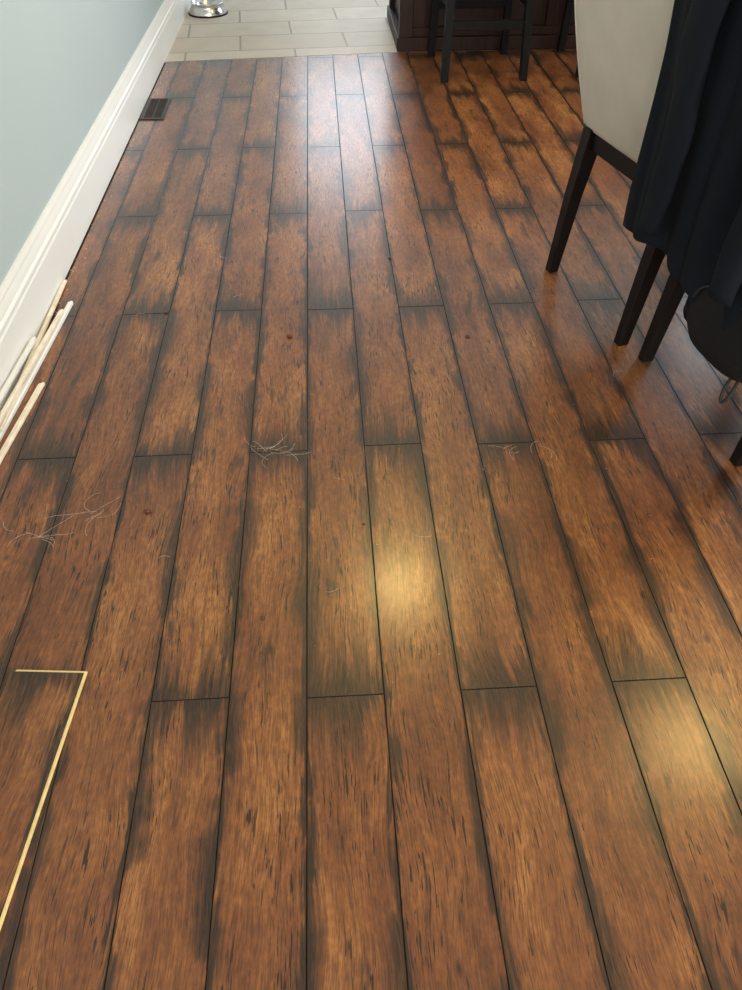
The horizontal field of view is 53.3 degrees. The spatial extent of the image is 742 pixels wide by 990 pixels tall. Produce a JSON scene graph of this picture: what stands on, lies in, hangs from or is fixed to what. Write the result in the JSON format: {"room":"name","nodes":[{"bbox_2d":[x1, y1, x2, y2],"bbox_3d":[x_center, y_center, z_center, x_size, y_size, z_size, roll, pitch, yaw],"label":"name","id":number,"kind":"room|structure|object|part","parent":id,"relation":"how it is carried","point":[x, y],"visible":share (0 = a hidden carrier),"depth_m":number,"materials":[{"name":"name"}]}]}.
{"room":"dining room","nodes":[
{"label":"dining room","id":0,"kind":"room"},
{"bbox_2d":[0,0,163,284],"bbox_3d":[-1.098,-2.021,1.852,0.122,2.680,10.400,-2,45,-2],"label":"wall","id":1,"kind":"structure","parent":0,"point":[61,61],"depth_m":2.35,"materials":[{"name":"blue paint"}]},
{"bbox_2d":[0,0,191,411],"bbox_3d":[-1.026,-1.173,2.713,0.021,0.203,10.400,-2,45,-2],"label":"baseboard","id":2,"kind":"structure","parent":1,"relation":"attached to","point":[28,291],"depth_m":2.50,"materials":[{"name":"white paint"}]},
{"bbox_2d":[164,0,554,62],"bbox_3d":[0.985,-3.659,5.346,4.473,0.030,3.414,-2,45,-2],"label":"floor","id":3,"kind":"structure","parent":0,"point":[250,28],"depth_m":4.49,"materials":[{"name":"beige tile"}]},
{"bbox_2d":[188,0,227,17],"bbox_3d":[-1.051,-3.135,4.758,0.252,0.066,0.252,-2,45,-2],"label":"pet bowl","id":4,"kind":"object","parent":3,"relation":"on","point":[199,8],"visible":1,"depth_m":4.70,"materials":[{"name":"metal"}]},
{"bbox_2d":[387,0,576,51],"bbox_3d":[1.370,-3.066,4.088,2.560,0.920,1.030,-2,45,-2],"label":"kitchen island","id":5,"kind":"object","parent":3,"relation":"on","point":[409,20],"visible":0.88,"depth_m":4.14,"materials":[{"name":"brown wood"}]},
{"bbox_3d":[1.384,-2.890,3.941,2.310,0.880,0.028,-2,45,-2],"label":"frame","id":6,"kind":"part","parent":5,"relation":"part of","materials":[{"name":"brown wood"}]},
{"bbox_2d":[0,49,741,989],"bbox_3d":[1.292,-0.016,1.728,4.473,0.030,7.100,-2,45,-2],"label":"floor","id":7,"kind":"structure","parent":0,"point":[504,751],"depth_m":1.54,"materials":[{"name":"brown wood"}]},
{"bbox_2d":[0,382,44,463],"bbox_3d":[-0.888,-0.100,1.784,0.013,0.008,0.565,1,45,1],"label":"trim strip","id":8,"kind":"object","parent":7,"relation":"on","point":[37,391],"visible":1,"depth_m":1.86,"materials":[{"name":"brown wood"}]},
{"bbox_2d":[0,279,66,431],"bbox_3d":[-0.945,-0.422,2.091,0.011,0.021,0.758,-3,45,-3],"label":"trim strip","id":9,"kind":"object","parent":7,"relation":"on","point":[63,283],"visible":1,"depth_m":2.13,"materials":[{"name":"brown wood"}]},
{"bbox_2d":[0,336,36,402],"bbox_3d":[-0.934,-0.263,1.882,0.008,0.044,0.538,-2,45,-2],"label":"trim strip","id":10,"kind":"object","parent":9,"relation":"on","point":[31,343],"visible":1,"depth_m":1.96,"materials":[{"name":"white paint"}]},
{"bbox_2d":[0,301,72,441],"bbox_3d":[-0.918,-0.281,1.961,0.011,0.012,0.874,0,45,0],"label":"trim strip","id":11,"kind":"object","parent":7,"relation":"on","point":[35,368],"visible":1,"depth_m":2.02,"materials":[{"name":"white paint"}]},
{"bbox_2d":[0,309,63,423],"bbox_3d":[-0.918,-0.258,1.902,0.009,0.036,0.859,-1,45,-1],"label":"trim strip","id":12,"kind":"object","parent":11,"relation":"on","point":[39,349],"visible":1,"depth_m":1.99,"materials":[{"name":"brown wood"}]},
{"bbox_2d":[0,670,87,930],"bbox_3d":[-0.604,0.663,1.028,0.138,0.006,0.955,1,45,1],"label":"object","id":13,"kind":"object","parent":7,"relation":"on","point":[47,785],"visible":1,"depth_m":1.20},
{"bbox_2d":[0,671,83,916],"bbox_3d":[-0.606,0.663,1.025,0.134,0.006,0.949,1,45,1],"label":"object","id":14,"kind":"object","parent":13,"relation":"on","point":[35,707],"visible":1,"depth_m":1.26,"materials":[{"name":"brown wood"}]},
{"bbox_2d":[139,98,171,119],"bbox_3d":[-1.018,-1.828,3.503,0.110,0.005,0.290,-2,45,-2],"label":"floor vent","id":15,"kind":"object","parent":7,"relation":"in","point":[155,108],"visible":1,"depth_m":3.50,"materials":[{"name":"brown metal"}]},
{"bbox_2d":[3,52,726,644],"bbox_3d":[-0.003,-0.972,2.650,2.004,0.010,4.284,-2,45,-2],"label":"debris","id":16,"kind":"object","parent":7,"relation":"on","point":[147,510],"visible":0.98,"depth_m":1.75,"materials":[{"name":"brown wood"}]},
{"bbox_2d":[427,0,534,82],"bbox_3d":[0.558,-2.532,3.732,0.446,0.673,0.506,-4,45,-3],"label":"counter stool","id":17,"kind":"object","parent":7,"relation":"on","point":[525,24],"visible":1,"depth_m":3.71,"materials":[{"name":"black paint"}]},
{"bbox_3d":[0.347,-2.655,3.890,0.059,0.620,0.074,-4,45,-3],"label":"leg","id":18,"kind":"part","parent":17,"relation":"part of","materials":[{"name":"black paint"}]},
{"bbox_3d":[0.384,-2.349,3.587,0.059,0.620,0.074,-4,45,-3],"label":"leg","id":19,"kind":"part","parent":17,"relation":"part of","materials":[{"name":"black paint"}]},
{"bbox_3d":[0.558,-2.468,3.797,0.394,0.040,0.462,-4,45,-3],"label":"rail","id":20,"kind":"part","parent":17,"relation":"part of","materials":[{"name":"black paint"}]},
{"bbox_3d":[0.732,-2.678,3.914,0.059,0.620,0.074,-4,45,-3],"label":"leg","id":21,"kind":"part","parent":17,"relation":"part of","materials":[{"name":"black paint"}]},
{"bbox_3d":[0.769,-2.373,3.611,0.059,0.620,0.074,-4,45,-3],"label":"leg","id":22,"kind":"part","parent":17,"relation":"part of","materials":[{"name":"black paint"}]},
{"bbox_2d":[557,0,578,77],"bbox_3d":[1.283,-2.588,3.787,0.446,0.673,0.506,-1,45,-1],"label":"counter stool","id":23,"kind":"object","parent":7,"relation":"on","point":[569,5],"visible":0.21,"depth_m":4.07,"materials":[{"name":"black paint"}]},
{"bbox_3d":[1.084,-2.719,3.954,0.059,0.620,0.074,-1,45,-1],"label":"leg","id":24,"kind":"part","parent":23,"relation":"part of","materials":[{"name":"black paint"}]},
{"bbox_3d":[1.095,-2.413,3.650,0.059,0.620,0.074,-1,45,-1],"label":"leg","id":25,"kind":"part","parent":23,"relation":"part of","materials":[{"name":"black paint"}]},
{"bbox_2d":[545,0,673,345],"bbox_3d":[0.838,-0.981,1.953,0.636,1.010,0.490,-12,46,-12],"label":"dining chair","id":26,"kind":"object","parent":7,"relation":"on","point":[621,44],"visible":0.46,"depth_m":1.89,"materials":[{"name":"beige fabric"}]},
{"bbox_3d":[0.621,-0.894,2.269,0.094,0.440,0.042,-12,46,-12],"label":"leg","id":27,"kind":"part","parent":26,"relation":"part of","materials":[{"name":"brown wood"}]},
{"bbox_3d":[0.644,-1.094,1.756,0.231,0.570,0.488,-12,46,-12],"label":"backrest","id":28,"kind":"part","parent":26,"relation":"part of","materials":[{"name":"beige fabric"}]},
{"bbox_3d":[0.745,-0.600,1.977,0.094,0.440,0.042,-12,46,-12],"label":"leg","id":29,"kind":"part","parent":26,"relation":"part of","materials":[{"name":"brown wood"}]},
{"bbox_2d":[638,274,741,466],"bbox_3d":[1.008,-0.619,1.594,0.636,1.010,0.490,-10,46,-10],"label":"dining chair","id":30,"kind":"object","parent":7,"relation":"on","point":[672,294],"visible":0.03,"depth_m":1.95,"materials":[{"name":"brown wood"}]},
{"bbox_3d":[0.798,-0.538,1.915,0.094,0.440,0.042,-10,46,-10],"label":"leg","id":31,"kind":"part","parent":30,"relation":"part of","materials":[{"name":"brown wood"}]},
{"bbox_2d":[623,0,741,377],"bbox_3d":[0.744,-0.731,1.443,0.248,0.802,0.580,-10,46,-10],"label":"jacket","id":32,"kind":"object","parent":30,"relation":"hanging from","point":[684,201],"visible":0.99,"depth_m":1.49,"materials":[{"name":"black fabric"}]},
{"bbox_2d":[683,285,741,403],"bbox_3d":[0.794,-0.535,1.394,0.157,0.874,0.348,-10,46,-10],"label":"backpack","id":33,"kind":"object","parent":30,"relation":"hanging from","point":[721,349],"visible":0.52,"depth_m":1.56,"materials":[{"name":"black fabric"}]},
{"bbox_3d":[0.906,-0.241,1.621,0.094,0.440,0.042,-10,46,-10],"label":"leg","id":34,"kind":"part","parent":30,"relation":"part of","materials":[{"name":"brown wood"}]}
]}

